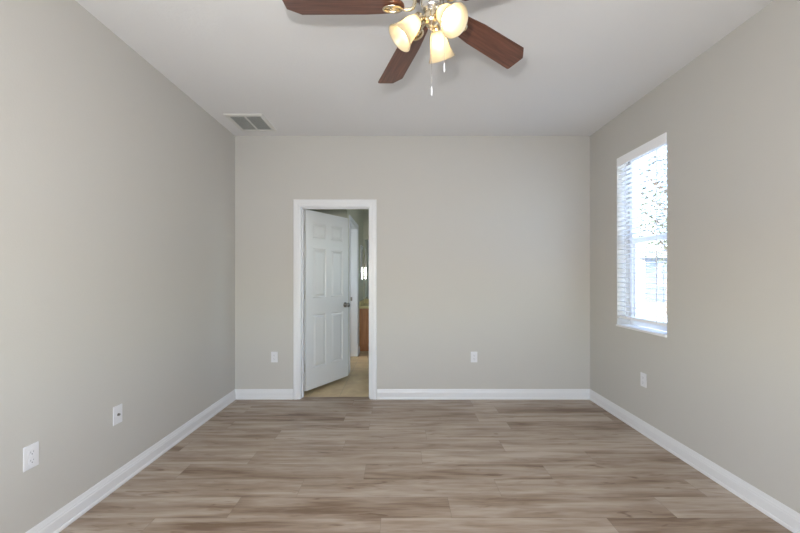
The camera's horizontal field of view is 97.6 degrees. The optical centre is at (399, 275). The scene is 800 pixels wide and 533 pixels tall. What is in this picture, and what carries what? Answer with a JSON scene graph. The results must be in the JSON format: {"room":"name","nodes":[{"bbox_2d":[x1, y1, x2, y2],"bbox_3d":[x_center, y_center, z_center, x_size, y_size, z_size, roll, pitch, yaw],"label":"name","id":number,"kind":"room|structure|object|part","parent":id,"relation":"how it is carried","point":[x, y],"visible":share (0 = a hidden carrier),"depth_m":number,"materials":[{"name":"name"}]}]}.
{"room":"empty bedroom","nodes":[
{"label":"empty bedroom","id":0,"kind":"room"},
{"bbox_2d":[0,0,234,532],"bbox_3d":[-1.817,-0.091,1.548,0.120,2.800,4.596,0,0,0],"label":"wall","id":1,"kind":"structure","parent":0,"point":[117,187],"depth_m":2.02,"materials":[{"name":"grey paint"}]},
{"bbox_2d":[23,441,38,471],"bbox_3d":[-1.753,0.858,1.664,0.009,0.114,0.070,0,0,0],"label":"wall outlet","id":2,"kind":"object","parent":1,"relation":"attached to","point":[31,452],"visible":1,"depth_m":1.66,"materials":[{"name":"white plastic"}]},
{"bbox_2d":[28,449,35,455],"bbox_3d":[-1.750,0.839,1.664,0.003,0.027,0.034,0,0,0],"label":"receptacle","id":3,"kind":"object","parent":2,"relation":"attached to","point":[31,452],"depth_m":1.66,"materials":[{"name":"grey plastic"}]},
{"bbox_2d":[28,457,35,464],"bbox_3d":[-1.750,0.877,1.664,0.003,0.027,0.034,0,0,0],"label":"receptacle","id":4,"kind":"object","parent":2,"relation":"attached to","point":[31,460],"depth_m":1.66,"materials":[{"name":"grey plastic"}]},
{"bbox_2d":[113,404,121,425],"bbox_3d":[-1.749,0.861,2.175,0.016,0.114,0.070,0,0,0],"label":"cable jack plate","id":5,"kind":"object","parent":1,"relation":"attached to","point":[117,410],"visible":1,"depth_m":2.17,"materials":[{"name":"white plastic"}]},
{"bbox_2d":[25,389,235,532],"bbox_3d":[-1.748,1.256,1.588,0.018,0.106,4.276,0,0,0],"label":"baseboard","id":6,"kind":"structure","parent":1,"relation":"attached to","point":[66,515],"depth_m":2.19,"materials":[{"name":"white paint"}]},
{"bbox_2d":[304,209,362,364],"bbox_3d":[-1.288,-0.091,5.248,1.177,2.800,2.804,0,0,0],"label":"wall","id":7,"kind":"structure","parent":0,"point":[356,214],"depth_m":4.95,"materials":[{"name":"beige paint"}]},
{"bbox_2d":[304,209,349,390],"bbox_3d":[-0.865,0.266,4.123,0.177,1.990,0.740,0,0,32],"label":"door","id":8,"kind":"structure","parent":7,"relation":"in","point":[326,304],"depth_m":4.08,"materials":[{"name":"white paint"}]},
{"bbox_2d":[350,222,356,356],"bbox_3d":[-0.760,0.265,5.275,0.120,2.088,0.866,0,0,0],"label":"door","id":9,"kind":"structure","parent":7,"relation":"attached to","point":[353,230],"depth_m":5.69,"materials":[{"name":"white paint"}]},
{"bbox_2d":[349,215,358,365],"bbox_3d":[-0.691,0.236,5.275,0.018,2.146,0.982,0,0,0],"label":"trim","id":10,"kind":"structure","parent":7,"relation":"attached to","point":[351,219],"depth_m":5.70,"materials":[{"name":"white paint"}]},
{"bbox_2d":[360,245,362,279],"bbox_3d":[-0.693,-0.241,6.360,0.014,0.620,0.360,0,0,0],"label":"medicine cabinet","id":11,"kind":"object","parent":7,"relation":"attached to","point":[361,246],"visible":1,"depth_m":6.24,"materials":[{"name":"white"}]},
{"bbox_3d":[-0.688,-0.241,6.360,0.004,0.596,0.340,0,0,0],"label":"mirror door","id":12,"kind":"part","parent":11,"relation":"part of","materials":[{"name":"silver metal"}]},
{"bbox_2d":[363,209,368,298],"bbox_3d":[0.011,-0.091,6.710,3.777,2.800,0.120,0,0,0],"label":"wall","id":13,"kind":"structure","parent":0,"point":[365,211],"depth_m":6.65,"materials":[{"name":"beige paint"}]},
{"bbox_2d":[365,240,368,298],"bbox_3d":[0.145,-0.131,6.646,1.630,1.120,0.007,0,0,0],"label":"vanity mirror","id":14,"kind":"object","parent":13,"relation":"attached to","point":[366,241],"visible":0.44,"depth_m":6.64,"materials":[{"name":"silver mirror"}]},
{"bbox_2d":[235,136,589,388],"bbox_3d":[0.233,-0.091,3.786,3.980,2.800,0.120,0,0,0],"label":"wall","id":15,"kind":"structure","parent":0,"point":[483,242],"depth_m":3.73,"materials":[{"name":"grey paint"}]},
{"bbox_2d":[271,352,277,361],"bbox_3d":[-1.336,0.862,3.722,0.070,0.114,0.009,0,0,0],"label":"wall outlet","id":16,"kind":"object","parent":15,"relation":"attached to","point":[274,355],"visible":1,"depth_m":3.72,"materials":[{"name":"white plastic"}]},
{"bbox_2d":[293,199,376,399],"bbox_3d":[-0.690,0.248,3.786,0.882,2.121,0.156,0,0,0],"label":"trim","id":17,"kind":"structure","parent":15,"relation":"attached to","point":[297,203],"depth_m":3.71,"materials":[{"name":"white paint"}]},
{"bbox_2d":[235,389,589,399],"bbox_3d":[0.133,1.256,3.717,3.780,0.106,0.018,0,0,0],"label":"baseboard","id":18,"kind":"structure","parent":15,"relation":"attached to","point":[241,394],"depth_m":3.71,"materials":[{"name":"white paint"}]},
{"bbox_2d":[471,352,476,361],"bbox_3d":[0.788,0.862,3.722,0.070,0.114,0.009,0,0,0],"label":"wall outlet","id":19,"kind":"object","parent":15,"relation":"attached to","point":[473,354],"visible":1,"depth_m":3.72,"materials":[{"name":"white plastic"}]},
{"bbox_2d":[75,0,773,135],"bbox_3d":[0.173,-1.551,1.548,4.100,0.120,4.596,0,0,0],"label":"ceiling","id":20,"kind":"structure","parent":0,"point":[584,63],"depth_m":2.42,"materials":[{"name":"white paint"}]},
{"bbox_2d":[223,114,275,130],"bbox_3d":[-1.445,-1.484,3.400,0.360,0.013,0.370,0,0,0],"label":"ceiling vent","id":21,"kind":"object","parent":20,"relation":"in","point":[244,122],"visible":1,"depth_m":3.38,"materials":[{"name":"grey metal"}]},
{"bbox_2d":[282,0,523,95],"bbox_3d":[0.102,-1.146,1.593,1.252,0.690,1.297,0,0,0],"label":"ceiling fan","id":22,"kind":"object","parent":20,"relation":"hanging from","point":[444,20],"visible":1,"depth_m":1.63,"materials":[{"name":"brown wood"}]},
{"bbox_3d":[-0.251,-1.231,1.594,0.543,0.007,0.148,0,10,-1],"label":"blade","id":23,"kind":"part","parent":22,"relation":"part of","materials":[{"name":"brown wood"}]},
{"bbox_3d":[0.016,-1.231,1.976,0.148,0.007,0.543,-11,3,-19],"label":"blade","id":24,"kind":"part","parent":22,"relation":"part of","materials":[{"name":"brown wood"}]},
{"bbox_3d":[0.022,-1.109,1.588,0.149,0.152,0.132,0,0,0],"label":"lamp shade","id":25,"kind":"part","parent":22,"relation":"part of","materials":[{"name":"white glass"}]},
{"bbox_3d":[0.087,-1.170,1.595,0.070,0.056,0.052,0,0,0],"label":"lamp arm","id":26,"kind":"part","parent":22,"relation":"part of","materials":[{"name":"gold metal"}]},
{"bbox_3d":[0.142,-1.021,1.562,0.002,0.361,0.015,0,0,5],"label":"pull chain","id":27,"kind":"part","parent":22,"relation":"part of","materials":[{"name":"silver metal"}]},
{"bbox_3d":[0.173,-1.170,1.655,0.056,0.056,0.069,0,0,0],"label":"lamp arm","id":28,"kind":"part","parent":22,"relation":"part of","materials":[{"name":"gold metal"}]},
{"bbox_3d":[0.208,-1.109,1.715,0.127,0.152,0.146,0,0,0],"label":"lamp shade","id":29,"kind":"part","parent":22,"relation":"part of","materials":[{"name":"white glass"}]},
{"bbox_3d":[0.205,-1.130,1.517,0.056,0.072,0.064,0,0,0],"label":"bulb","id":30,"kind":"part","parent":22,"relation":"part of","materials":[{"name":"beige glass"}]},
{"bbox_3d":[0.225,-1.109,1.496,0.132,0.152,0.143,0,0,0],"label":"lamp shade","id":31,"kind":"part","parent":22,"relation":"part of","materials":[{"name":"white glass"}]},
{"bbox_3d":[0.462,-1.231,1.840,0.543,0.007,0.148,0,-10,-37],"label":"blade","id":32,"kind":"part","parent":22,"relation":"part of","materials":[{"name":"brown wood"}]},
{"bbox_2d":[59,351,792,532],"bbox_3d":[0.173,1.369,3.010,4.100,0.120,7.520,0,0,0],"label":"floor","id":33,"kind":"structure","parent":0,"point":[305,464],"depth_m":2.29,"materials":[{"name":"brown wood"}]},
{"bbox_2d":[359,299,368,350],"bbox_3d":[0.155,0.874,6.321,1.709,0.870,0.657,0,0,0],"label":"bathroom vanity","id":34,"kind":"object","parent":33,"relation":"on","point":[363,304],"visible":0.16,"depth_m":6.02,"materials":[{"name":"brown wood"}]},
{"bbox_2d":[359,299,368,308],"bbox_3d":[0.155,0.499,6.324,1.709,0.120,0.649,0,0,0],"label":"countertop","id":35,"kind":"structure","parent":34,"relation":"on","point":[363,304],"depth_m":6.16,"materials":[{"name":"beige stone"}]},
{"bbox_3d":[-0.472,0.644,6.030,0.375,0.130,0.020,0,0,0],"label":"drawer","id":36,"kind":"part","parent":34,"relation":"part of","materials":[{"name":"brown wood"}]},
{"bbox_3d":[-0.472,0.954,6.030,0.375,0.430,0.020,0,0,0],"label":"cabinet door","id":37,"kind":"part","parent":34,"relation":"part of","materials":[{"name":"brown wood"}]},
{"bbox_2d":[590,0,799,513],"bbox_3d":[2.123,-0.091,1.488,0.200,2.800,4.476,0,0,0],"label":"wall","id":38,"kind":"structure","parent":0,"point":[723,383],"depth_m":2.21,"materials":[{"name":"grey paint"}]},
{"bbox_2d":[616,324,666,337],"bbox_3d":[2.074,0.457,2.958,0.130,0.020,0.610,0,0,0],"label":"window sill","id":39,"kind":"structure","parent":38,"relation":"attached to","point":[627,326],"depth_m":2.92,"materials":[{"name":"white stone"}]},
{"bbox_2d":[640,372,646,387],"bbox_3d":[2.019,0.862,2.903,0.009,0.114,0.070,0,0,0],"label":"wall outlet","id":40,"kind":"object","parent":38,"relation":"attached to","point":[643,377],"visible":1,"depth_m":2.90,"materials":[{"name":"white plastic"}]},
{"bbox_2d":[630,143,666,331],"bbox_3d":[2.168,-0.323,2.958,0.060,1.540,0.611,0,0,0],"label":"window","id":41,"kind":"structure","parent":38,"relation":"in","point":[635,276],"depth_m":3.22,"materials":[{"name":"white plastic"}]},
{"bbox_2d":[617,132,666,326],"bbox_3d":[2.051,-0.351,2.958,0.069,1.481,0.605,0,0,0],"label":"window blind","id":42,"kind":"object","parent":41,"relation":"attached to","point":[660,140],"visible":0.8,"depth_m":2.92,"materials":[{"name":"white plastic"}]},
{"bbox_3d":[2.029,-0.332,3.147,0.002,1.418,0.006,0,0,0],"label":"ladder cord","id":43,"kind":"part","parent":42,"relation":"part of","materials":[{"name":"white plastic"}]},
{"bbox_3d":[2.057,0.376,2.958,0.050,0.026,0.599,0,0,0],"label":"rail","id":44,"kind":"part","parent":42,"relation":"part of","materials":[{"name":"white plastic"}]},
{"bbox_3d":[2.029,-0.332,2.768,0.002,1.418,0.006,0,0,0],"label":"ladder cord","id":45,"kind":"part","parent":42,"relation":"part of","materials":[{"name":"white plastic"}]},
{"bbox_3d":[2.085,-0.332,2.768,0.002,1.418,0.006,0,0,0],"label":"ladder cord","id":46,"kind":"part","parent":42,"relation":"part of","materials":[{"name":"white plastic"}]},
{"bbox_3d":[2.157,0.029,2.958,0.022,0.747,0.521,0,0,0],"label":"sash","id":47,"kind":"part","parent":41,"relation":"part of","materials":[{"name":"white"}]},
{"bbox_2d":[589,389,799,532],"bbox_3d":[2.014,1.256,1.588,0.018,0.106,4.276,0,0,0],"label":"baseboard","id":48,"kind":"structure","parent":38,"relation":"attached to","point":[787,517],"depth_m":2.25,"materials":[{"name":"white paint"}]},
{"label":"outside","id":49,"kind":"structure","parent":0,"visible":0},
{"bbox_2d":[639,283,666,331],"bbox_3d":[15.000,1.574,20.000,90.000,0.270,100.000,0,0,0],"label":"ground","id":50,"kind":"structure","parent":49,"point":[641,285],"depth_m":15.50,"materials":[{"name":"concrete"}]},
{"bbox_2d":[639,156,666,314],"bbox_3d":[9.598,-2.162,13.066,7.900,7.208,7.539,0,0,0],"label":"tree","id":51,"kind":"object","parent":50,"relation":"on","point":[652,179],"visible":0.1,"depth_m":12.92,"materials":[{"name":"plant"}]},
{"bbox_2d":[639,249,666,302],"bbox_3d":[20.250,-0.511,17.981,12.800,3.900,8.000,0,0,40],"label":"house","id":52,"kind":"structure","parent":50,"relation":"on","point":[649,277],"depth_m":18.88,"materials":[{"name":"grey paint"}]},
{"bbox_3d":[14.399,-0.061,18.243,1.340,1.040,0.020,0,0,40],"label":"pane","id":53,"kind":"part","parent":52,"relation":"part of","materials":[{"name":"white"}]}
]}

